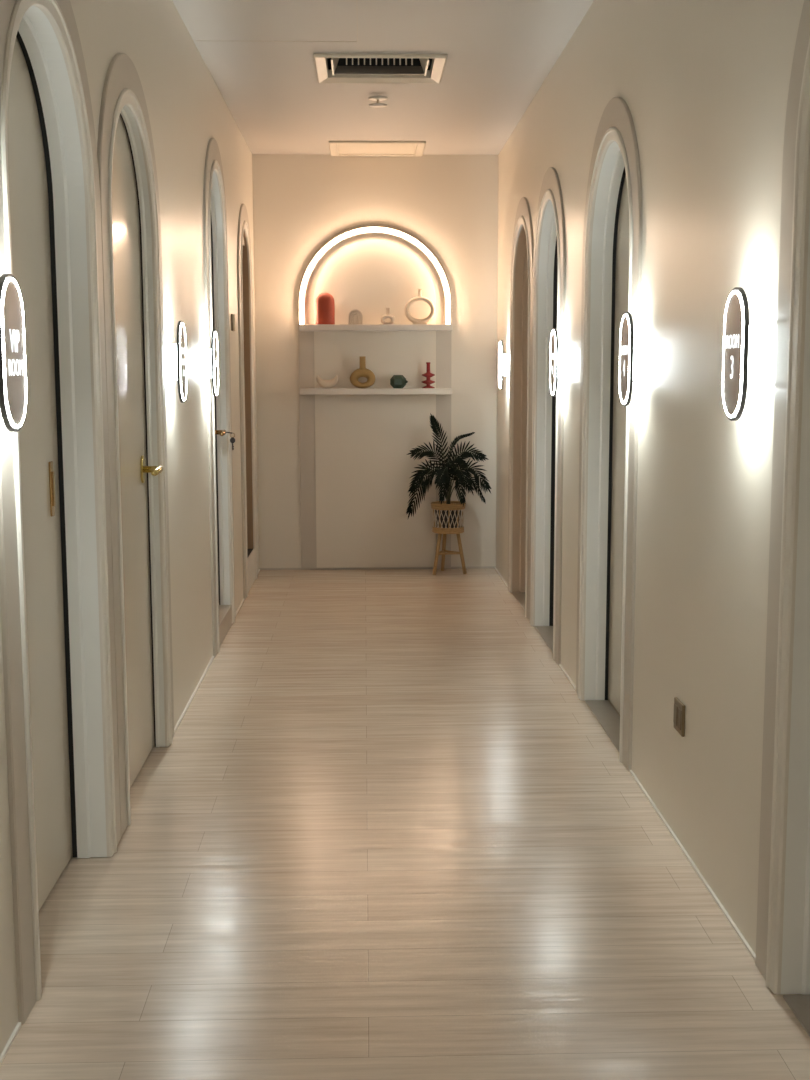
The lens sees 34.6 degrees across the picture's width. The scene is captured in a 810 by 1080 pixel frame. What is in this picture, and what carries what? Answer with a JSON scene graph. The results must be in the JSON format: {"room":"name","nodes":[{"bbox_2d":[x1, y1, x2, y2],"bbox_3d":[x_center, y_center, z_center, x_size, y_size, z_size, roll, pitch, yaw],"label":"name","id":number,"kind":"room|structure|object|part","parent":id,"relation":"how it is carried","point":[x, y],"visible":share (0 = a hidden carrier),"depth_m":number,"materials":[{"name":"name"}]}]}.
{"room":"spa corridor","nodes":[
{"label":"spa corridor","id":0,"kind":"room"},
{"bbox_2d":[0,0,258,1054],"bbox_3d":[-0.864,-0.355,2.503,0.200,2.600,11.507,0,7,-2],"label":"wall","id":1,"kind":"structure","parent":0,"point":[186,108],"depth_m":4.89,"materials":[{"name":"beige paint"}]},
{"bbox_2d":[0,274,26,431],"bbox_3d":[-0.733,-0.339,2.359,0.053,0.285,0.160,0,7,-2],"label":"room sign","id":2,"kind":"object","parent":1,"relation":"attached to","point":[13,382],"visible":1,"depth_m":2.34,"materials":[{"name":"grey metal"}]},
{"bbox_2d":[0,0,120,1023],"bbox_3d":[-0.832,-0.195,2.911,0.148,2.173,1.023,0,7,-2],"label":"door","id":3,"kind":"structure","parent":1,"relation":"in","point":[56,579],"depth_m":3.16,"materials":[{"name":"beige paint"}]},
{"bbox_3d":[-0.872,-0.126,3.207,0.005,0.135,0.028,0,7,-2],"label":"pull plate","id":4,"kind":"part","parent":3,"relation":"part of","materials":[{"name":"gold metal"}]},
{"bbox_3d":[-0.867,-0.126,3.207,0.004,0.085,0.012,0,7,-2],"label":"finger pull","id":5,"kind":"part","parent":3,"relation":"part of","materials":[{"name":"gold metal"}]},
{"bbox_2d":[0,569,259,1064],"bbox_3d":[-0.758,0.930,2.673,0.006,0.007,11.503,0,7,-2],"label":"baseboard","id":6,"kind":"structure","parent":1,"relation":"attached to","point":[10,1041],"depth_m":4.66,"materials":[{"name":"beige wood"}]},
{"bbox_2d":[97,53,173,836],"bbox_3d":[-0.829,-0.326,3.924,0.110,2.173,1.010,0,7,-2],"label":"door","id":7,"kind":"structure","parent":1,"relation":"in","point":[128,182],"depth_m":4.06,"materials":[{"name":"beige paint"}]},
{"bbox_3d":[-0.848,-0.229,4.206,0.008,0.090,0.048,0,7,-2],"label":"rose plate","id":8,"kind":"part","parent":7,"relation":"part of","materials":[{"name":"gold metal"}]},
{"bbox_3d":[-0.793,-0.222,4.157,0.026,0.026,0.129,0,7,-2],"label":"lever","id":9,"kind":"part","parent":7,"relation":"part of","materials":[{"name":"gold metal"}]},
{"bbox_2d":[167,321,186,402],"bbox_3d":[-0.802,-0.625,4.560,0.053,0.285,0.160,0,7,-2],"label":"room sign","id":10,"kind":"object","parent":1,"relation":"attached to","point":[177,369],"visible":1,"depth_m":4.53,"materials":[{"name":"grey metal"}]},
{"bbox_3d":[-0.784,-0.625,4.560,0.010,0.285,0.160,0,7,-2],"label":"sign plate","id":11,"kind":"part","parent":10,"relation":"part of","materials":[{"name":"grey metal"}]},
{"bbox_2d":[203,330,218,396],"bbox_3d":[-0.834,-0.756,5.571,0.053,0.285,0.160,0,7,-2],"label":"room sign","id":12,"kind":"object","parent":1,"relation":"attached to","point":[210,356],"visible":1,"depth_m":5.54,"materials":[{"name":"grey metal"}]},
{"bbox_3d":[-0.815,-0.756,5.571,0.010,0.285,0.160,0,7,-2],"label":"sign plate","id":13,"kind":"part","parent":12,"relation":"part of","materials":[{"name":"grey metal"}]},
{"bbox_2d":[203,138,234,656],"bbox_3d":[-0.915,-0.687,6.117,0.113,2.324,0.910,0,7,-2],"label":"door","id":14,"kind":"structure","parent":1,"relation":"in","point":[216,272],"depth_m":6.36,"materials":[{"name":"beige paint"}]},
{"bbox_2d":[226,432,234,449],"bbox_3d":[-0.854,-0.482,6.342,0.052,0.094,0.010,-1,7,-7],"label":"bunch","id":15,"kind":"object","parent":14,"relation":"hanging from","point":[232,440],"visible":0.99,"depth_m":6.34,"materials":[{"name":"grey metal"}]},
{"bbox_3d":[-0.841,-0.468,6.345,0.026,0.065,0.007,0,7,-2],"label":"blade","id":16,"kind":"part","parent":15,"relation":"part of","materials":[{"name":"grey metal"}]},
{"bbox_2d":[231,314,235,330],"bbox_3d":[-0.890,-1.130,6.756,0.018,0.086,0.086,0,7,-2],"label":"light switch","id":17,"kind":"object","parent":1,"relation":"attached to","point":[233,316],"visible":1,"depth_m":6.72,"materials":[{"name":"beige plastic"}]},
{"bbox_2d":[231,314,232,330],"bbox_3d":[-0.895,-1.130,6.756,0.007,0.086,0.086,0,7,-2],"label":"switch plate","id":18,"kind":"object","parent":17,"relation":"attached to","point":[231,314],"depth_m":6.71,"materials":[{"name":"plastic"}]},
{"bbox_2d":[237,204,257,598],"bbox_3d":[-1.007,-0.818,7.557,0.208,2.214,0.845,0,7,-2],"label":"door","id":19,"kind":"structure","parent":1,"relation":"in","point":[244,257],"depth_m":7.76,"materials":[{"name":"beige paint"}]},
{"bbox_3d":[-0.915,0.183,7.690,0.008,0.194,0.563,0,7,-2],"label":"sill","id":20,"kind":"part","parent":19,"relation":"part of","materials":[{"name":"beige paint"}]},
{"bbox_2d":[252,154,497,567],"bbox_3d":[-0.182,-1.111,8.306,1.928,2.600,0.150,0,7,-2],"label":"wall","id":21,"kind":"structure","parent":0,"point":[449,202],"depth_m":8.16,"materials":[{"name":"beige paint"}]},
{"bbox_2d":[314,239,435,567],"bbox_3d":[-0.188,-0.851,8.255,0.768,2.071,0.018,0,7,-2],"label":"wall niche","id":22,"kind":"object","parent":21,"relation":"attached to","point":[364,470],"depth_m":8.26,"materials":[{"name":"beige paint"}]},
{"bbox_2d":[298,223,451,567],"bbox_3d":[-0.188,-0.900,8.252,0.964,2.169,0.012,0,7,-2],"label":"trim","id":23,"kind":"structure","parent":21,"relation":"attached to","point":[306,338],"depth_m":8.23,"materials":[{"name":"beige paint"}]},
{"bbox_2d":[299,226,450,323],"bbox_3d":[-0.189,-1.651,8.122,0.954,0.602,0.054,0,7,-2],"label":"light","id":24,"kind":"object","parent":21,"relation":"attached to","point":[373,229],"visible":0.98,"depth_m":8.09,"materials":[{"name":"white plastic"}]},
{"bbox_2d":[299,324,451,330],"bbox_3d":[-0.183,-1.324,8.115,0.950,0.038,0.136,0,7,-2],"label":"wall shelf","id":25,"kind":"object","parent":21,"relation":"attached to","point":[302,327],"visible":1,"depth_m":8.05,"materials":[{"name":"white laminate"}]},
{"bbox_2d":[315,292,334,323],"bbox_3d":[-0.497,-1.440,8.089,0.119,0.198,0.095,0,7,-2],"label":"vase","id":26,"kind":"object","parent":25,"relation":"on","point":[324,302],"visible":0.92,"depth_m":8.05,"materials":[{"name":"red ceramic"}]},
{"bbox_2d":[348,309,361,323],"bbox_3d":[-0.309,-1.389,8.102,0.088,0.094,0.044,0,7,-2],"label":"ornament","id":27,"kind":"object","parent":25,"relation":"on","point":[357,315],"visible":0.98,"depth_m":8.09,"materials":[{"name":"grey ceramic"}]},
{"bbox_2d":[381,308,394,323],"bbox_3d":[-0.107,-1.396,8.107,0.088,0.104,0.044,0,7,-2],"label":"bottle vase","id":28,"kind":"object","parent":25,"relation":"on","point":[383,317],"visible":1,"depth_m":8.09,"materials":[{"name":"grey ceramic"}]},
{"bbox_2d":[404,289,434,323],"bbox_3d":[0.092,-1.453,8.106,0.192,0.217,0.050,0,7,-2],"label":"ring vase","id":29,"kind":"object","parent":25,"relation":"on","point":[419,297],"visible":0.98,"depth_m":8.09,"materials":[{"name":"beige ceramic"}]},
{"bbox_2d":[300,388,451,394],"bbox_3d":[-0.182,-0.933,8.166,0.950,0.038,0.136,0,7,-2],"label":"wall shelf","id":30,"kind":"object","parent":21,"relation":"attached to","point":[323,391],"visible":1,"depth_m":8.10,"materials":[{"name":"white laminate"}]},
{"bbox_2d":[316,376,337,388],"bbox_3d":[-0.487,-0.990,8.148,0.136,0.081,0.053,0,7,-2],"label":"bowl","id":31,"kind":"object","parent":30,"relation":"on","point":[331,383],"visible":1,"depth_m":8.13,"materials":[{"name":"beige ceramic"}]},
{"bbox_2d":[350,356,375,387],"bbox_3d":[-0.266,-1.050,8.147,0.162,0.199,0.068,0,7,-2],"label":"vase","id":32,"kind":"object","parent":30,"relation":"on","point":[362,371],"visible":1,"depth_m":8.12,"materials":[{"name":"ceramic"}]},
{"bbox_2d":[390,375,407,387],"bbox_3d":[-0.037,-0.994,8.162,0.111,0.083,0.069,0,7,-2],"label":"vase","id":33,"kind":"object","parent":30,"relation":"on","point":[397,381],"visible":1,"depth_m":8.14,"materials":[{"name":"green ceramic"}]},
{"bbox_2d":[421,362,434,387],"bbox_3d":[0.146,-1.034,8.162,0.086,0.162,0.086,0,7,-2],"label":"candle holder","id":34,"kind":"object","parent":30,"relation":"on","point":[428,375],"visible":0.99,"depth_m":8.14,"materials":[{"name":"red ceramic"}]},
{"bbox_2d":[426,362,429,371],"bbox_3d":[0.146,-1.086,8.156,0.027,0.058,0.027,0,7,-2],"label":"candle cup","id":35,"kind":"object","parent":34,"relation":"on","point":[428,363],"depth_m":8.15,"materials":[{"name":"red ceramic"}]},
{"bbox_2d":[259,566,495,569],"bbox_3d":[-0.176,0.182,8.397,1.528,0.012,0.004,0,7,-2],"label":"baseboard","id":36,"kind":"structure","parent":21,"relation":"attached to","point":[474,566],"depth_m":8.39,"materials":[{"name":"beige paint"}]},
{"bbox_2d":[172,0,593,154],"bbox_3d":[-0.004,-1.798,2.342,1.928,0.300,11.707,0,7,-2],"label":"ceiling","id":37,"kind":"structure","parent":0,"point":[500,53],"depth_m":5.69,"materials":[{"name":"paint"}]},
{"bbox_2d":[329,141,425,156],"bbox_3d":[-0.168,-2.352,7.821,0.568,0.012,0.476,0,7,-2],"label":"ceiling hatch","id":38,"kind":"object","parent":37,"relation":"attached to","point":[346,148],"visible":1,"depth_m":7.81,"materials":[{"name":"beige metal"}]},
{"bbox_3d":[-0.169,-2.356,7.820,0.462,0.005,0.370,0,7,-2],"label":"hatch panel","id":39,"kind":"part","parent":38,"relation":"part of","materials":[{"name":"beige metal"}]},
{"bbox_2d":[368,96,386,106],"bbox_3d":[-0.133,-2.152,6.395,0.094,0.042,0.094,0,7,-2],"label":"sprinkler","id":40,"kind":"object","parent":37,"relation":"attached to","point":[374,98],"visible":1,"depth_m":6.38,"materials":[{"name":"white metal"}]},
{"bbox_2d":[313,53,446,83],"bbox_3d":[-0.112,-2.211,5.732,0.566,0.276,0.504,0,7,-2],"label":"ceiling vent","id":41,"kind":"object","parent":37,"relation":"in","point":[330,67],"visible":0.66,"depth_m":5.90,"materials":[{"name":"beige metal"}]},
{"bbox_3d":[-0.302,-2.158,5.763,0.046,0.128,0.298,0,7,-2],"label":"cheek plate","id":42,"kind":"part","parent":41,"relation":"part of","materials":[{"name":"beige metal"}]},
{"bbox_3d":[0.077,-2.160,5.774,0.046,0.128,0.298,0,7,-2],"label":"cheek plate","id":43,"kind":"part","parent":41,"relation":"part of","materials":[{"name":"beige metal"}]},
{"bbox_2d":[0,568,809,1079],"bbox_3d":[0.003,0.968,2.702,1.928,0.080,11.707,0,7,-2],"label":"floor","id":44,"kind":"structure","parent":0,"point":[383,833],"depth_m":3.19,"materials":[{"name":"brown wood"}]},
{"bbox_2d":[431,501,466,574],"bbox_3d":[0.274,-0.013,8.198,0.226,0.452,0.231,0,7,-2],"label":"plant stand","id":45,"kind":"object","parent":44,"relation":"on","point":[436,505],"visible":0.91,"depth_m":8.14,"materials":[{"name":"wood"}]},
{"bbox_3d":[0.203,0.081,8.154,0.072,0.276,0.024,-6,9,-36],"label":"leg","id":46,"kind":"part","parent":45,"relation":"part of","materials":[{"name":"wood"}]},
{"bbox_3d":[0.247,0.064,8.288,0.024,0.276,0.072,-2,8,-17],"label":"leg","id":47,"kind":"part","parent":45,"relation":"part of","materials":[{"name":"wood"}]},
{"bbox_2d":[406,413,491,527],"bbox_3d":[0.269,-0.422,8.109,0.538,0.733,0.353,0,7,-2],"label":"potted palm","id":48,"kind":"object","parent":45,"relation":"on","point":[461,477],"visible":0.98,"depth_m":8.10,"materials":[{"name":"black"}]},
{"bbox_2d":[435,510,460,527],"bbox_3d":[0.272,-0.137,8.178,0.172,0.150,0.172,0,7,-2],"label":"pot","id":49,"kind":"object","parent":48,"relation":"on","point":[443,511],"depth_m":8.11,"materials":[{"name":"white wicker"}]},
{"bbox_3d":[0.354,0.078,8.176,0.073,0.276,0.023,3,8,20],"label":"leg","id":50,"kind":"part","parent":45,"relation":"part of","materials":[{"name":"wood"}]},
{"bbox_2d":[496,0,803,954],"bbox_3d":[0.863,-0.366,2.556,0.200,2.600,11.507,0,7,-2],"label":"wall","id":51,"kind":"structure","parent":0,"point":[704,84],"depth_m":3.36,"materials":[{"name":"beige paint"}]},
{"bbox_2d":[499,340,508,389],"bbox_3d":[0.579,-1.020,7.573,0.053,0.285,0.160,0,7,-2],"label":"room sign","id":52,"kind":"object","parent":51,"relation":"attached to","point":[503,358],"visible":0.98,"depth_m":7.55,"materials":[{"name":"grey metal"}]},
{"bbox_2d":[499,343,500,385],"bbox_3d":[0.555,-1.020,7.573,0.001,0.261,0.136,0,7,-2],"label":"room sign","id":53,"kind":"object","parent":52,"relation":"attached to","point":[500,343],"depth_m":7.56,"materials":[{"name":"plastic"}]},
{"bbox_3d":[0.561,-1.020,7.573,0.010,0.285,0.160,0,7,-2],"label":"sign plate","id":54,"kind":"part","parent":52,"relation":"part of","materials":[{"name":"grey metal"}]},
{"bbox_2d":[508,197,533,619],"bbox_3d":[0.679,-0.727,6.991,0.143,2.172,0.996,0,7,-2],"label":"door","id":55,"kind":"structure","parent":51,"relation":"in","point":[521,276],"depth_m":7.31,"materials":[{"name":"beige paint"}]},
{"bbox_2d":[529,167,565,664],"bbox_3d":[0.724,-0.598,5.998,0.170,2.172,1.000,0,7,-2],"label":"door","id":56,"kind":"structure","parent":51,"relation":"in","point":[549,256],"depth_m":6.31,"materials":[{"name":"beige paint"}]},
{"bbox_2d":[550,328,565,396],"bbox_3d":[0.645,-0.746,5.462,0.053,0.285,0.160,0,7,-2],"label":"room sign","id":57,"kind":"object","parent":51,"relation":"attached to","point":[557,355],"visible":1,"depth_m":5.43,"materials":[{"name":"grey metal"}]},
{"bbox_3d":[0.627,-0.745,5.462,0.010,0.285,0.160,0,7,-2],"label":"sign plate","id":58,"kind":"part","parent":57,"relation":"part of","materials":[{"name":"grey metal"}]},
{"bbox_2d":[576,97,641,770],"bbox_3d":[0.760,-0.406,4.519,0.150,2.172,1.035,0,7,-2],"label":"door","id":59,"kind":"structure","parent":51,"relation":"in","point":[612,231],"depth_m":4.82,"materials":[{"name":"beige paint"}]},
{"bbox_2d":[495,567,755,959],"bbox_3d":[0.763,0.920,2.720,0.006,0.007,11.503,0,7,-2],"label":"baseboard","id":60,"kind":"structure","parent":51,"relation":"attached to","point":[708,887],"depth_m":3.37,"materials":[{"name":"beige wood"}]},
{"bbox_2d":[619,312,642,405],"bbox_3d":[0.693,-0.550,3.958,0.053,0.285,0.160,0,7,-2],"label":"room sign","id":61,"kind":"object","parent":51,"relation":"attached to","point":[631,349],"visible":1,"depth_m":3.93,"materials":[{"name":"grey metal"}]},
{"bbox_3d":[0.674,-0.550,3.957,0.010,0.285,0.160,0,7,-2],"label":"sign plate","id":62,"kind":"part","parent":61,"relation":"part of","materials":[{"name":"grey metal"}]},
{"bbox_2d":[673,697,685,736],"bbox_3d":[0.735,0.473,3.485,0.011,0.086,0.094,0,7,-2],"label":"wall socket","id":63,"kind":"object","parent":51,"relation":"attached to","point":[679,707],"visible":1,"depth_m":3.46,"materials":[{"name":"brown plastic"}]},
{"bbox_2d":[722,287,759,420],"bbox_3d":[0.729,-0.399,2.796,0.053,0.285,0.160,0,7,-2],"label":"room sign","id":64,"kind":"object","parent":51,"relation":"attached to","point":[741,341],"visible":1,"depth_m":2.77,"materials":[{"name":"grey metal"}]},
{"bbox_3d":[0.711,-0.399,2.795,0.010,0.285,0.160,0,7,-2],"label":"sign plate","id":65,"kind":"part","parent":64,"relation":"part of","materials":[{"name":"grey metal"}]},
{"bbox_2d":[755,0,809,1036],"bbox_3d":[0.834,-0.098,2.153,0.150,2.172,1.022,0,7,-2],"label":"door","id":66,"kind":"structure","parent":51,"relation":"in","point":[783,902],"depth_m":2.59,"materials":[{"name":"beige paint"}]}
]}

